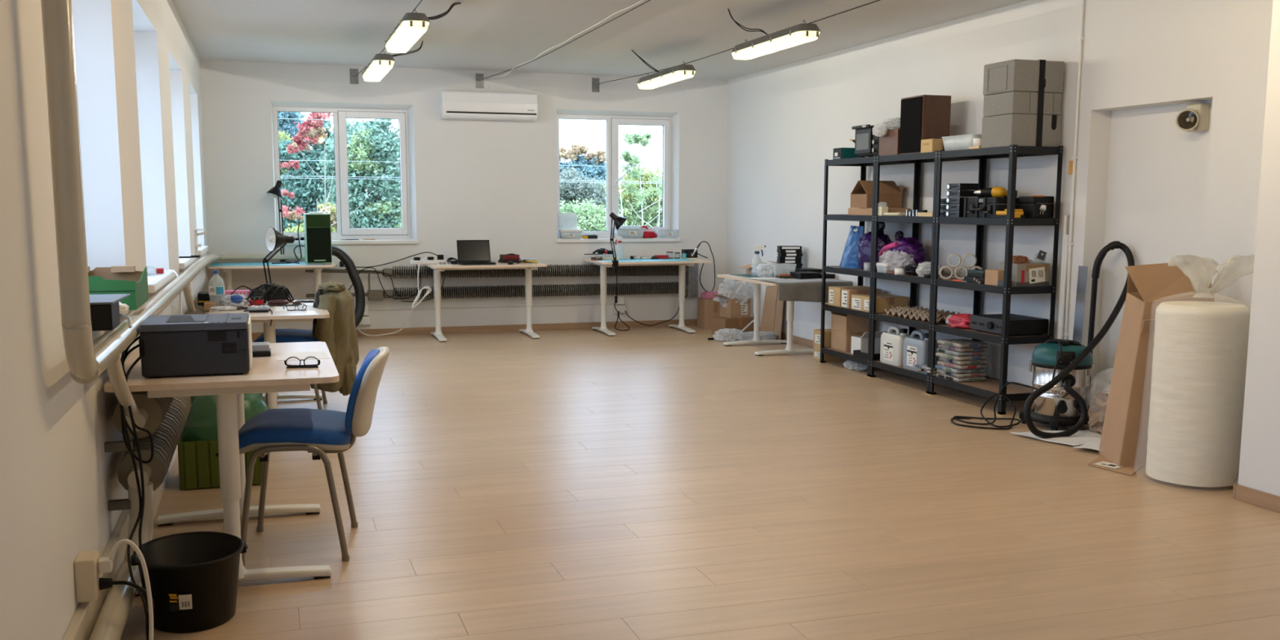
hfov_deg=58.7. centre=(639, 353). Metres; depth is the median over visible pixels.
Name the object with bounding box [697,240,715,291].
cable bundle
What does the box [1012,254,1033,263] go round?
envelope
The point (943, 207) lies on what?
amplifier
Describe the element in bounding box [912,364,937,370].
newspaper
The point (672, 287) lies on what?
radiator
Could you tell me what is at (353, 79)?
anchor
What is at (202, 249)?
window
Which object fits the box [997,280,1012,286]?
packet
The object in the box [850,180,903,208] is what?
carton
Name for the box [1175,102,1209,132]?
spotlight
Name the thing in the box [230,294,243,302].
print
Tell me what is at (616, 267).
cable bundle
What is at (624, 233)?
tub
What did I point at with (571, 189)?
tree
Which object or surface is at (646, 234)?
cloth
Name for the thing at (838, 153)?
supplies
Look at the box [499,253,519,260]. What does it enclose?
audio interface
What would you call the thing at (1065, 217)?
tube
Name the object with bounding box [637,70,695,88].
diffuser
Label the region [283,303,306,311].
eyeglasses
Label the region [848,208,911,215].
cardboard
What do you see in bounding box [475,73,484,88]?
anchor
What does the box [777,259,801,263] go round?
case
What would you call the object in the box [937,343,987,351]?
newspaper
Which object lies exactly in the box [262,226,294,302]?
desk lamp
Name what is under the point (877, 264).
tub
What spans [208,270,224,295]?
water bottle
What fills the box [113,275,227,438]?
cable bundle
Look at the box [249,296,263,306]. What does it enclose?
box
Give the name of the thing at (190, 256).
gadget
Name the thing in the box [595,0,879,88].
tube light
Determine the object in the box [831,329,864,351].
carton
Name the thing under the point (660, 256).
case
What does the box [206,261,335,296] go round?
desk
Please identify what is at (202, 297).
carton
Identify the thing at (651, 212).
tree
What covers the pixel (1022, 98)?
case
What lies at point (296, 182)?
flowering shrub
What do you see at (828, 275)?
equipment box
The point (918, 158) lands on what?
shelf unit
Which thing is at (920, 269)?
bags
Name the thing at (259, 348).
card reader
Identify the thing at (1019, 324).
amplifier
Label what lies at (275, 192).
desk lamp
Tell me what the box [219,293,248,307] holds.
packet
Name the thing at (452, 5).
cable
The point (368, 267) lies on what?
cable bundle
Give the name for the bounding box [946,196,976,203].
amplifier
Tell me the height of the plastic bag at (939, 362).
0.030 m
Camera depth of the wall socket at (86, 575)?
3.41 m
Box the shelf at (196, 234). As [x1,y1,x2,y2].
[194,229,208,261]
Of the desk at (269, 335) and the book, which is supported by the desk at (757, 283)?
the book
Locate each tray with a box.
[87,266,148,310]
[519,257,536,259]
[591,256,619,259]
[591,257,602,260]
[775,273,793,278]
[775,275,793,278]
[853,350,879,359]
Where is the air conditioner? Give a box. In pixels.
[439,89,537,121]
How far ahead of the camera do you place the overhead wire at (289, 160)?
16.85 m
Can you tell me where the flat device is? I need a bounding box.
[89,293,130,330]
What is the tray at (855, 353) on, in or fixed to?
on the shelf unit at (864, 162)
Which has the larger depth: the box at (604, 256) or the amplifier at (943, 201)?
the box at (604, 256)
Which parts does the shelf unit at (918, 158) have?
post, post, post, post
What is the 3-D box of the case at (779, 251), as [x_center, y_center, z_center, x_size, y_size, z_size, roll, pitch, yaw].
[1.495,-1.023,11.402,0.220,0.033,0.142,-1,8,-8]
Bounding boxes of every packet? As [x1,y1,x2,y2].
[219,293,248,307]
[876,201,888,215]
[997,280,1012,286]
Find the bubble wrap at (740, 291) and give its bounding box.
[712,278,753,307]
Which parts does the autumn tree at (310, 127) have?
crown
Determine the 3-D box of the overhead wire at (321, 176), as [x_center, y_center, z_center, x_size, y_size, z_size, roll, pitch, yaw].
[-2.543,-2.779,17.358,34.000,0.286,0.005,-2,8,-18]
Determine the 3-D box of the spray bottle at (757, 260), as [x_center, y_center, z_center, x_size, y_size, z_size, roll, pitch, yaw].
[1.176,-0.921,11.306,0.140,0.303,0.109,0,7,2]
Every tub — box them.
[558,229,582,239]
[613,228,644,238]
[875,262,890,266]
[941,133,981,151]
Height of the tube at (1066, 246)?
1.217 m
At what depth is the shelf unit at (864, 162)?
9.82 m
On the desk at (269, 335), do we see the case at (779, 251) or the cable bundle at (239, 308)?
the cable bundle at (239, 308)
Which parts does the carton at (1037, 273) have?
panel, panel, panel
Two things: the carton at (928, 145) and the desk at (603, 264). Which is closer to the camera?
the carton at (928, 145)
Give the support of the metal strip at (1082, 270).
on the floor
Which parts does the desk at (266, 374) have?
support arm, leg, leg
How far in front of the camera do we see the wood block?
8.59 m
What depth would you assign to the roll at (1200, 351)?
5.69 m
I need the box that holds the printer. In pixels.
[138,312,252,377]
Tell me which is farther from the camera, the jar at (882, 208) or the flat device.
the jar at (882, 208)
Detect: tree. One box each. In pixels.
[277,111,306,140]
[278,130,293,184]
[279,112,371,226]
[559,143,624,204]
[559,164,606,209]
[600,161,662,226]
[618,131,662,226]
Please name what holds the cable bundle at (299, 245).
on the desk mat at (251, 264)
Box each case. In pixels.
[267,299,288,305]
[651,254,668,258]
[777,245,801,249]
[777,248,801,253]
[777,252,802,256]
[777,256,801,259]
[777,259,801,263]
[777,262,802,266]
[777,266,801,270]
[878,128,900,155]
[963,197,1018,217]
[967,269,985,278]
[981,58,1064,148]
[1017,195,1053,217]
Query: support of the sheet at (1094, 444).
on the floor
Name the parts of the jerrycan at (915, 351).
handle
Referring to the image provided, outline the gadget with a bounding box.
[178,255,199,257]
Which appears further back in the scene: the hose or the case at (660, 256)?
the case at (660, 256)
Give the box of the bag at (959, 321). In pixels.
[945,313,974,328]
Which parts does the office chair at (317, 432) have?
leg, leg, knob, rail, seat, knob, leg, leg, backrest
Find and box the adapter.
[447,260,457,264]
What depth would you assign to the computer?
11.29 m
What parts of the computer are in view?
panel, glass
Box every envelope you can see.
[883,212,908,216]
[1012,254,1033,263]
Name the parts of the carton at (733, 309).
panel, panel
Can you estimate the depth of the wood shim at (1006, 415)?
7.73 m
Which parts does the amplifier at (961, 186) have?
panel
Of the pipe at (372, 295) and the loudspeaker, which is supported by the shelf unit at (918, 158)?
the loudspeaker
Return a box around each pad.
[244,305,270,312]
[746,276,797,279]
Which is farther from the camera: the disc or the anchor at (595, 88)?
the anchor at (595, 88)
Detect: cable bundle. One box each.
[119,336,154,616]
[219,285,300,326]
[271,222,304,263]
[340,251,444,302]
[446,253,520,262]
[520,260,537,263]
[613,266,688,330]
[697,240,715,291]
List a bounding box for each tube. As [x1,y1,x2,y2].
[1057,215,1067,338]
[1058,235,1068,339]
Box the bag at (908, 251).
[878,231,925,272]
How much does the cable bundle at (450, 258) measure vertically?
0.097 m
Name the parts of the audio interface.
panel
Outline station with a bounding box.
[680,243,700,258]
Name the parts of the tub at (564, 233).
lid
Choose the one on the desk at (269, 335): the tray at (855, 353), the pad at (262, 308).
the pad at (262, 308)
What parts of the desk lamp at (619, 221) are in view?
arm, arm, lamp shade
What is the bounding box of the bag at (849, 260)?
[839,225,864,268]
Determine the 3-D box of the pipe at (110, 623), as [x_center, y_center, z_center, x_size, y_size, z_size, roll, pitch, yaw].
[-0.928,1.010,1.380,0.120,0.329,6.023,-2,8,-18]
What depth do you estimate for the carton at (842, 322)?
10.00 m
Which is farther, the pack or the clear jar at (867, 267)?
the pack
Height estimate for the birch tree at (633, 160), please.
6.185 m
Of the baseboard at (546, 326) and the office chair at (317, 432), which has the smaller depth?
the office chair at (317, 432)
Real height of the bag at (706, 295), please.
0.087 m
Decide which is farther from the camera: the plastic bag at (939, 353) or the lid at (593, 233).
the lid at (593, 233)
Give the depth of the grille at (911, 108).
8.72 m
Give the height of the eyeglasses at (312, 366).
0.046 m
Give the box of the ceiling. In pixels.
[172,0,1026,79]
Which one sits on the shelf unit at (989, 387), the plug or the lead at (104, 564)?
the plug
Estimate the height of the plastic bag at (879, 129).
0.152 m
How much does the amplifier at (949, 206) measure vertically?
0.046 m
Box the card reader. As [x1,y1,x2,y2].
[252,342,271,357]
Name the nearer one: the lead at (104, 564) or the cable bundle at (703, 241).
the lead at (104, 564)
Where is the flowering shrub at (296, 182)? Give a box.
[278,118,333,231]
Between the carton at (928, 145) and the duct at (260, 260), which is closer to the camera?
the carton at (928, 145)
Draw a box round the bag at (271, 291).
[247,283,294,303]
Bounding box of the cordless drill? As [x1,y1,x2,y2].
[973,186,1017,197]
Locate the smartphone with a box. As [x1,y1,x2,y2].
[295,300,313,302]
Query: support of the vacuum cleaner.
on the floor
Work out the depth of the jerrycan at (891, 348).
9.15 m
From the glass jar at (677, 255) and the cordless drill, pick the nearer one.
the cordless drill
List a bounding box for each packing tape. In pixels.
[938,265,953,279]
[946,253,961,267]
[954,265,968,279]
[958,265,971,277]
[961,253,977,267]
[970,266,982,269]
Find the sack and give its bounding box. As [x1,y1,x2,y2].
[856,222,891,270]
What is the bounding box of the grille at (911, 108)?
[899,96,922,153]
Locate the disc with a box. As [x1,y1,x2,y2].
[924,274,930,278]
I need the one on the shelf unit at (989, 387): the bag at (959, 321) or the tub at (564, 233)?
the bag at (959, 321)
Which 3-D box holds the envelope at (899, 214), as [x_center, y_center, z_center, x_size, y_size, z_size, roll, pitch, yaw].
[2.099,-1.117,9.149,0.240,0.029,0.200,-4,8,-28]
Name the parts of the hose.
curved handle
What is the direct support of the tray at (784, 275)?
on the paper pad at (771, 277)
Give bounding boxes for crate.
[177,435,262,490]
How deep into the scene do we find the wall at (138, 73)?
3.43 m
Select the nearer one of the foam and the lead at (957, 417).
the lead at (957, 417)
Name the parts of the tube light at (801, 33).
tube light, tension wire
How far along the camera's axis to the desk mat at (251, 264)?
11.35 m
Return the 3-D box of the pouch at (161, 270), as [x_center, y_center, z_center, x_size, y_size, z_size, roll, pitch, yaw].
[-2.860,-0.471,6.481,0.225,0.053,0.328,-1,8,-9]
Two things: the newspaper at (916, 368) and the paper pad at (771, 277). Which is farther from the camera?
the paper pad at (771, 277)
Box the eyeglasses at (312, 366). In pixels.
[284,356,319,368]
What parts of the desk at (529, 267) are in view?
support arm, leg, under rail, leg, support arm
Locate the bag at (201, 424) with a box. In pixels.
[181,392,269,446]
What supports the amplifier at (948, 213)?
on the shelf unit at (989, 387)
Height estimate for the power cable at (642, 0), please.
0.120 m
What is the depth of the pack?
11.01 m
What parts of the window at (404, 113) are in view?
handle lever, sill, sash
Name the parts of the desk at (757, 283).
leg, leg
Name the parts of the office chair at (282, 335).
leg, seat, leg, leg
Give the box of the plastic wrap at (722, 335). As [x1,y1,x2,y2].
[712,328,777,341]
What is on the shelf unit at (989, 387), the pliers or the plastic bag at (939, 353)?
the pliers
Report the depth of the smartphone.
8.09 m
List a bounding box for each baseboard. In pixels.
[62,445,177,639]
[251,319,697,339]
[759,326,1031,406]
[1232,483,1279,512]
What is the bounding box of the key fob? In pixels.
[288,301,301,304]
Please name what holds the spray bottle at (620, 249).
on the desk mat at (673, 259)
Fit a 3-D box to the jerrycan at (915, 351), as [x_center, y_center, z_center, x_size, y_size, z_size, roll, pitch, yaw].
[2.187,-0.022,8.877,0.152,0.304,0.310,-2,8,-18]
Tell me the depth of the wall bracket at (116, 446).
4.10 m
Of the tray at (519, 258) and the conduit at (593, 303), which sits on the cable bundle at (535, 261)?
the tray at (519, 258)
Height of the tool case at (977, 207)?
0.142 m
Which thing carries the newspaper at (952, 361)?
on the plastic bag at (939, 362)
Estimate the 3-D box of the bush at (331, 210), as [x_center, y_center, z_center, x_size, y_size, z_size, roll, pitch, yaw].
[-5.793,-0.363,20.340,1.272,4.639,1.179,-4,9,-28]
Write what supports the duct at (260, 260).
attached to the wall at (494, 181)
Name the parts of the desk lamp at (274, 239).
arm, bulb, lamp shade, arm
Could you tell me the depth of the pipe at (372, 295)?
12.10 m
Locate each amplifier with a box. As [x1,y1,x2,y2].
[940,198,964,204]
[940,204,946,210]
[940,210,946,217]
[946,182,978,190]
[946,190,977,196]
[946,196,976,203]
[946,204,964,210]
[946,210,964,217]
[969,313,1048,336]
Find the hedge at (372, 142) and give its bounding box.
[306,118,401,227]
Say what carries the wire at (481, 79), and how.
attached to the anchor at (478, 76)
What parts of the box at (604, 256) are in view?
lid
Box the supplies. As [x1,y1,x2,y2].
[833,147,858,159]
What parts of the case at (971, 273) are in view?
case lid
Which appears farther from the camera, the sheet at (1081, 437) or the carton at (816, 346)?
the carton at (816, 346)
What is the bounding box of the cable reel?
[294,236,304,239]
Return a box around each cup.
[597,248,604,253]
[682,253,686,258]
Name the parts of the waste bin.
sticker panel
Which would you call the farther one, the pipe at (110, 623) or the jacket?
the jacket
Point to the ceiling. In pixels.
(484, 35)
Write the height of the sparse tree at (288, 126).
7.188 m
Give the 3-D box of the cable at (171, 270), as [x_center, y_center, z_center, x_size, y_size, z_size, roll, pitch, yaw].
[-2.618,-0.246,6.511,0.066,0.429,0.766,-3,8,-26]
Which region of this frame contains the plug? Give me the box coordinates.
[1039,204,1046,215]
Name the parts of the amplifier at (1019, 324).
panel, volume knob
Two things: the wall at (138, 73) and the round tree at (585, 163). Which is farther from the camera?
the round tree at (585, 163)
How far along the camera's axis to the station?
12.93 m
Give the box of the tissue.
[208,306,236,311]
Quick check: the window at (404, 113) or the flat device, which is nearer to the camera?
the flat device
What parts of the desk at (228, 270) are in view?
support arm, leg, under rail, leg, support arm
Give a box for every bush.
[283,202,337,232]
[560,197,633,231]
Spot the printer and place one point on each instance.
(214, 344)
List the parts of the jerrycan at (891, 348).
handle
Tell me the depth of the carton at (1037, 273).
7.74 m
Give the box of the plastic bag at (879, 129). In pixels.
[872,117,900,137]
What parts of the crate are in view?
panel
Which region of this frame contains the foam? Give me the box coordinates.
[884,305,959,323]
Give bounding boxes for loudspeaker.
[899,94,951,154]
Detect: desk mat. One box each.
[208,262,323,266]
[600,257,695,262]
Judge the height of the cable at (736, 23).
0.215 m
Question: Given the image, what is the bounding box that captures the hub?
[437,262,452,265]
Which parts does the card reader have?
lid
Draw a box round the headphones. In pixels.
[592,248,612,253]
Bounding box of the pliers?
[951,279,968,282]
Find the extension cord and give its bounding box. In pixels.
[356,257,431,336]
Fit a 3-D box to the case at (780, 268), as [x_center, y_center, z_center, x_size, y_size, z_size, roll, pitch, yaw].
[1.498,-0.852,11.426,0.220,0.033,0.142,-1,8,-6]
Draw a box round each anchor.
[349,68,358,84]
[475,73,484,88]
[591,77,599,92]
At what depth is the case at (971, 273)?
8.03 m
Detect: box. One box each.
[222,289,248,297]
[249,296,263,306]
[582,235,597,239]
[591,253,619,259]
[790,271,820,279]
[791,267,822,272]
[819,272,835,278]
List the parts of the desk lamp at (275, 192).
lamp shade, arm, arm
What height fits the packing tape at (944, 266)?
0.103 m
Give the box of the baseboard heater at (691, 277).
[684,262,697,297]
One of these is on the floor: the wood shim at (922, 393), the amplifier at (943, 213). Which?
the wood shim at (922, 393)
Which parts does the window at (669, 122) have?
sill, handle lever, sash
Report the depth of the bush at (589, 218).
21.83 m
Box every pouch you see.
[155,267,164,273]
[1036,249,1046,260]
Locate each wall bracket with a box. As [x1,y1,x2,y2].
[103,440,133,452]
[107,498,130,511]
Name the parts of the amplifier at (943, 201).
panel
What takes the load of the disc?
on the shelf unit at (918, 158)
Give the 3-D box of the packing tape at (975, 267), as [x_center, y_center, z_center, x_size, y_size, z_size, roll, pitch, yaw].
[2.469,-0.588,8.358,0.103,0.103,0.048,3,8,18]
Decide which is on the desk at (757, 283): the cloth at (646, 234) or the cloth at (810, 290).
the cloth at (810, 290)
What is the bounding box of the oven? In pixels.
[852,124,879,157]
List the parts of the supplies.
panel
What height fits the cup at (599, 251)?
0.060 m
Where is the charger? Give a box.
[994,208,1025,217]
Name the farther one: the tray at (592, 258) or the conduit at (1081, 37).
the tray at (592, 258)
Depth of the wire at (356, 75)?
9.04 m
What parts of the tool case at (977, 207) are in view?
handle, case lid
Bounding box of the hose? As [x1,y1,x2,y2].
[1023,240,1134,438]
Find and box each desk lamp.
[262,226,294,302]
[266,180,285,262]
[609,212,627,266]
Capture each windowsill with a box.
[92,310,133,342]
[146,269,175,293]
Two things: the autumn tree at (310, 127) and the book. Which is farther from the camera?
the autumn tree at (310, 127)
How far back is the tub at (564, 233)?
12.79 m
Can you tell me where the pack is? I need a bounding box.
[755,262,775,277]
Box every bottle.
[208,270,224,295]
[613,235,623,259]
[751,244,765,275]
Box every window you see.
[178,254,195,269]
[197,245,208,255]
[270,101,417,244]
[556,109,679,242]
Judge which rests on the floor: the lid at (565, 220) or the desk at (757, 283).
the desk at (757, 283)
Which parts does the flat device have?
grey lid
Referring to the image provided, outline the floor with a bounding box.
[120,325,1279,639]
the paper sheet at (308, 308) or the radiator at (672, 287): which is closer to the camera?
the paper sheet at (308, 308)
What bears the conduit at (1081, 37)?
attached to the wall at (1166, 193)
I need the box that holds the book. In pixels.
[780,270,791,274]
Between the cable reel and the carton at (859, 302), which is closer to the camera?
the carton at (859, 302)
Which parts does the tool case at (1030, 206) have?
case lid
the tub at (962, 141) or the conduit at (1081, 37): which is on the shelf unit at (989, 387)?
the tub at (962, 141)
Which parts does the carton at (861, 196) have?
panel, panel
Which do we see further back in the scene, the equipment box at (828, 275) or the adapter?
the adapter
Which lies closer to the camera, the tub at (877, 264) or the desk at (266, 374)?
the desk at (266, 374)
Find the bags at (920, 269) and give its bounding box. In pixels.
[901,261,944,276]
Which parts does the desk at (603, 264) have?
support arm, leg, under rail, leg, support arm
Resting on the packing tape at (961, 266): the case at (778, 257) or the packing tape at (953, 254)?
the packing tape at (953, 254)
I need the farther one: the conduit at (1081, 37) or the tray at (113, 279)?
the conduit at (1081, 37)
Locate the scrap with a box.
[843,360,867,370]
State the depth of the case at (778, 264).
11.36 m
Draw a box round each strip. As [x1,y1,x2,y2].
[409,254,447,264]
[885,271,894,274]
[1072,265,1088,344]
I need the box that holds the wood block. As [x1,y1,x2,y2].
[917,212,933,216]
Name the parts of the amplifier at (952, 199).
panel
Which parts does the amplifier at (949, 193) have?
panel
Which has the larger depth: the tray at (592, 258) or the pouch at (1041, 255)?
the tray at (592, 258)
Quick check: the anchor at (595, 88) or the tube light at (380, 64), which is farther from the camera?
the anchor at (595, 88)
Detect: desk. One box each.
[103,341,339,596]
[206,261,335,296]
[208,299,329,408]
[423,261,546,342]
[583,257,711,336]
[717,274,813,355]
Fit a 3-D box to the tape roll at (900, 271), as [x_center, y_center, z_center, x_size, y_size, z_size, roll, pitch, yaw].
[2.057,-0.646,8.996,0.092,0.050,0.092,-2,8,-18]
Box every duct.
[214,255,305,262]
[331,245,364,327]
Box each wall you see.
[0,0,209,639]
[200,59,728,332]
[725,0,1273,401]
[1238,0,1279,496]
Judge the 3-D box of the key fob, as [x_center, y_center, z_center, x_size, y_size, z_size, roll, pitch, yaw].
[-2.401,-0.347,7.885,0.105,0.020,0.030,-2,8,-18]
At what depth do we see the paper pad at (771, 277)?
10.83 m
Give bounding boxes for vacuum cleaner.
[1018,338,1093,430]
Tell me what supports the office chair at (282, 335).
on the floor
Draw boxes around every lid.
[557,213,577,230]
[584,232,595,235]
[618,225,641,228]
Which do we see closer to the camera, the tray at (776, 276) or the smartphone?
the smartphone
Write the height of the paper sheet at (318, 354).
0.001 m
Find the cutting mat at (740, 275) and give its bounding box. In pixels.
[729,274,808,279]
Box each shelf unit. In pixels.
[820,155,915,376]
[869,150,979,393]
[928,144,1062,414]
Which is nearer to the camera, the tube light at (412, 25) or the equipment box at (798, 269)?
the tube light at (412, 25)
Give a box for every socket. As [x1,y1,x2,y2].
[73,551,101,602]
[358,305,370,325]
[613,294,626,313]
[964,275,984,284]
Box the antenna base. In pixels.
[309,198,323,213]
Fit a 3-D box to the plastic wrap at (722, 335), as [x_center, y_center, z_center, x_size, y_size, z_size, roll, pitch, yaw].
[1.121,-0.195,11.923,0.722,0.124,0.311,0,7,-1]
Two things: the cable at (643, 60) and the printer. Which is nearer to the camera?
the printer
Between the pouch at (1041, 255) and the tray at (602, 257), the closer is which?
the pouch at (1041, 255)
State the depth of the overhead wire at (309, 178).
17.49 m
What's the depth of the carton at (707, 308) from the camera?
13.03 m
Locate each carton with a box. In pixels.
[197,291,222,306]
[204,302,216,310]
[697,297,719,328]
[711,288,751,318]
[711,316,754,334]
[738,261,780,275]
[813,328,846,361]
[827,285,870,306]
[831,311,868,333]
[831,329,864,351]
[840,288,881,308]
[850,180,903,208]
[850,293,909,312]
[850,324,893,353]
[920,138,942,152]
[984,269,1004,285]
[999,262,1049,286]
[1088,260,1214,475]
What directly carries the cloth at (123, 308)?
on the windowsill at (96, 335)
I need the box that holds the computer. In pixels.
[303,213,332,264]
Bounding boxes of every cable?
[168,269,182,314]
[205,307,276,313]
[391,40,423,57]
[427,2,461,19]
[480,0,643,89]
[631,49,658,71]
[727,8,767,35]
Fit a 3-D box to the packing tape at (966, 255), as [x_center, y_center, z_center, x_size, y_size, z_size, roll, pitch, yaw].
[2.418,-0.680,8.362,0.103,0.103,0.048,3,8,18]
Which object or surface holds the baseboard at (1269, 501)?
attached to the wall at (1260, 452)
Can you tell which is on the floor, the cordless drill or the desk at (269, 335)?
the desk at (269, 335)
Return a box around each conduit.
[368,302,614,310]
[1062,0,1084,339]
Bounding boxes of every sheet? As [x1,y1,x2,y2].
[147,278,157,283]
[273,351,329,360]
[274,304,322,311]
[760,286,783,339]
[1009,429,1101,445]
[1072,436,1101,451]
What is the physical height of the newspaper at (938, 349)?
0.030 m
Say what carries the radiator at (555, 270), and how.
attached to the wall at (494, 181)
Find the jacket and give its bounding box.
[310,282,359,395]
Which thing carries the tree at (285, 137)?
on the ground
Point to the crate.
(198, 460)
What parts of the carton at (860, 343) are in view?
panel, panel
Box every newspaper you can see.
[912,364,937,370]
[915,367,938,373]
[917,369,936,376]
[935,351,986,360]
[935,364,984,373]
[936,347,986,355]
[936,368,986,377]
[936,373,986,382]
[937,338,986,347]
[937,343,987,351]
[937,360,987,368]
[938,356,988,364]
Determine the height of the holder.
0.052 m
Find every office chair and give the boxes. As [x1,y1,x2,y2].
[238,346,389,566]
[253,328,327,409]
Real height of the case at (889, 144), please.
0.205 m
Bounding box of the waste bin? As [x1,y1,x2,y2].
[130,531,248,632]
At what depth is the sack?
9.53 m
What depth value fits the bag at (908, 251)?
9.13 m
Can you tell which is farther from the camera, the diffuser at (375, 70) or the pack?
the pack
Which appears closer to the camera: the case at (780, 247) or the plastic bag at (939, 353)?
the plastic bag at (939, 353)
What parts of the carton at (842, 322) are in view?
panel, panel, panel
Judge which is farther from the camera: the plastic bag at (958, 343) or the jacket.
the plastic bag at (958, 343)
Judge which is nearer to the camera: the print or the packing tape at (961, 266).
the print
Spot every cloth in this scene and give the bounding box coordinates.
[119,302,132,328]
[641,225,657,238]
[760,278,853,302]
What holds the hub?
on the desk at (529, 267)
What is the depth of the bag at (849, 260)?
9.80 m
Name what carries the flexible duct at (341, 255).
attached to the computer
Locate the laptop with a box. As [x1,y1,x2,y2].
[456,240,495,265]
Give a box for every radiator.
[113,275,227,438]
[117,395,191,490]
[382,264,688,278]
[383,281,688,300]
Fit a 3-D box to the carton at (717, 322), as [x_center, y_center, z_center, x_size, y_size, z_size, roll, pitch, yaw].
[1.025,-0.301,12.490,0.420,0.191,0.242,-5,9,-34]
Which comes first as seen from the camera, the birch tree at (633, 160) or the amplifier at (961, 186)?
the amplifier at (961, 186)
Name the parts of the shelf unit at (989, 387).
post, post, post, post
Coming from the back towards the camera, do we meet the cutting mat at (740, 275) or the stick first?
the stick
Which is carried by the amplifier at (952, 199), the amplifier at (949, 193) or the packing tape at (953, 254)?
the amplifier at (949, 193)
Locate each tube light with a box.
[361,50,395,81]
[384,9,430,53]
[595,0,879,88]
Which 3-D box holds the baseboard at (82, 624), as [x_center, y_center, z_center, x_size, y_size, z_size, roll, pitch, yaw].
[-2.222,0.644,5.138,0.050,0.215,14.100,-2,8,-18]
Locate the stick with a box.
[740,319,754,333]
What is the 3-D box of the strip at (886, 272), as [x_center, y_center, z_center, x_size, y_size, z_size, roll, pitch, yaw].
[2.017,-0.648,9.103,0.072,0.024,0.134,-2,8,-18]
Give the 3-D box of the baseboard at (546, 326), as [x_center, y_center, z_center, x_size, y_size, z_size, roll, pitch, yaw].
[-1.702,-0.272,12.655,5.710,0.075,0.014,-2,8,-18]
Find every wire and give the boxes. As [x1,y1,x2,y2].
[278,118,648,129]
[288,160,648,167]
[309,177,662,183]
[320,176,660,182]
[355,0,422,76]
[478,0,650,80]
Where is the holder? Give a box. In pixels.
[906,209,927,216]
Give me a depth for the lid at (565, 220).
12.89 m
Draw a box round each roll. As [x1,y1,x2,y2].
[894,267,906,275]
[968,137,981,149]
[1145,301,1250,487]
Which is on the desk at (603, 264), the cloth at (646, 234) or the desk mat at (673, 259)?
the desk mat at (673, 259)
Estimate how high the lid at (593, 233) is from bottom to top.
0.020 m
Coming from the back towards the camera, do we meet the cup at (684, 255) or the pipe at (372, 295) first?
the cup at (684, 255)
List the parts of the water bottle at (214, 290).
label panel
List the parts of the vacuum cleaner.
castor arm, castor arm, carry handle, panel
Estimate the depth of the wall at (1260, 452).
5.34 m
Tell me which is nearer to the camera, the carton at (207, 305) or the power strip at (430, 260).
the carton at (207, 305)
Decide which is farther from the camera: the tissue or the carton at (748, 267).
the carton at (748, 267)
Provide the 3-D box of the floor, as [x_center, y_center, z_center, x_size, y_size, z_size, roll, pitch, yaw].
[0.565,0.689,6.055,5.910,0.100,14.100,-2,8,-18]
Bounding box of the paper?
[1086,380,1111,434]
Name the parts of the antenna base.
plate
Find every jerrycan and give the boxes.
[880,325,911,366]
[902,329,938,371]
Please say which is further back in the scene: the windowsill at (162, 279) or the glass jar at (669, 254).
the glass jar at (669, 254)
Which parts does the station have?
panel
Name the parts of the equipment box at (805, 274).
box lid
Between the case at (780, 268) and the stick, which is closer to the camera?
the case at (780, 268)
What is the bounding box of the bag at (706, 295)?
[700,290,717,298]
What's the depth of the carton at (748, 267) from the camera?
11.41 m
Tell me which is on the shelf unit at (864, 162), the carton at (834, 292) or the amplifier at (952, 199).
the carton at (834, 292)
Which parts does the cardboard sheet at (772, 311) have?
panel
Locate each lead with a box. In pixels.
[97,538,153,639]
[98,577,154,639]
[951,339,1062,429]
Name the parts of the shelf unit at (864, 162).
post, post, post, post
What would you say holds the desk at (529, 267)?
on the floor
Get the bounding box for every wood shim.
[922,392,939,395]
[992,413,1011,416]
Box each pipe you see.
[40,0,305,417]
[88,481,153,639]
[305,261,383,300]
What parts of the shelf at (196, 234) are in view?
plate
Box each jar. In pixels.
[666,251,673,258]
[674,252,679,258]
[863,263,870,271]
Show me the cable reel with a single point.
(301, 237)
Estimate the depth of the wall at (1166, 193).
7.69 m
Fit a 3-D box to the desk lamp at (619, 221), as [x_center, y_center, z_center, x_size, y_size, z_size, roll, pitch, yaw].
[-0.222,-1.212,12.143,0.195,0.580,0.167,-2,8,-18]
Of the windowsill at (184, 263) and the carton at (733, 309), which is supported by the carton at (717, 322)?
the carton at (733, 309)
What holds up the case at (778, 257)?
on the case at (780, 261)
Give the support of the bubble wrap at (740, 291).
in the carton at (733, 309)
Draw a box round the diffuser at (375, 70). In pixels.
[362,60,394,81]
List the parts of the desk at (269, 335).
leg, support arm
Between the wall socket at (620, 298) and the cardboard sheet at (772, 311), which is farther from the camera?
the wall socket at (620, 298)

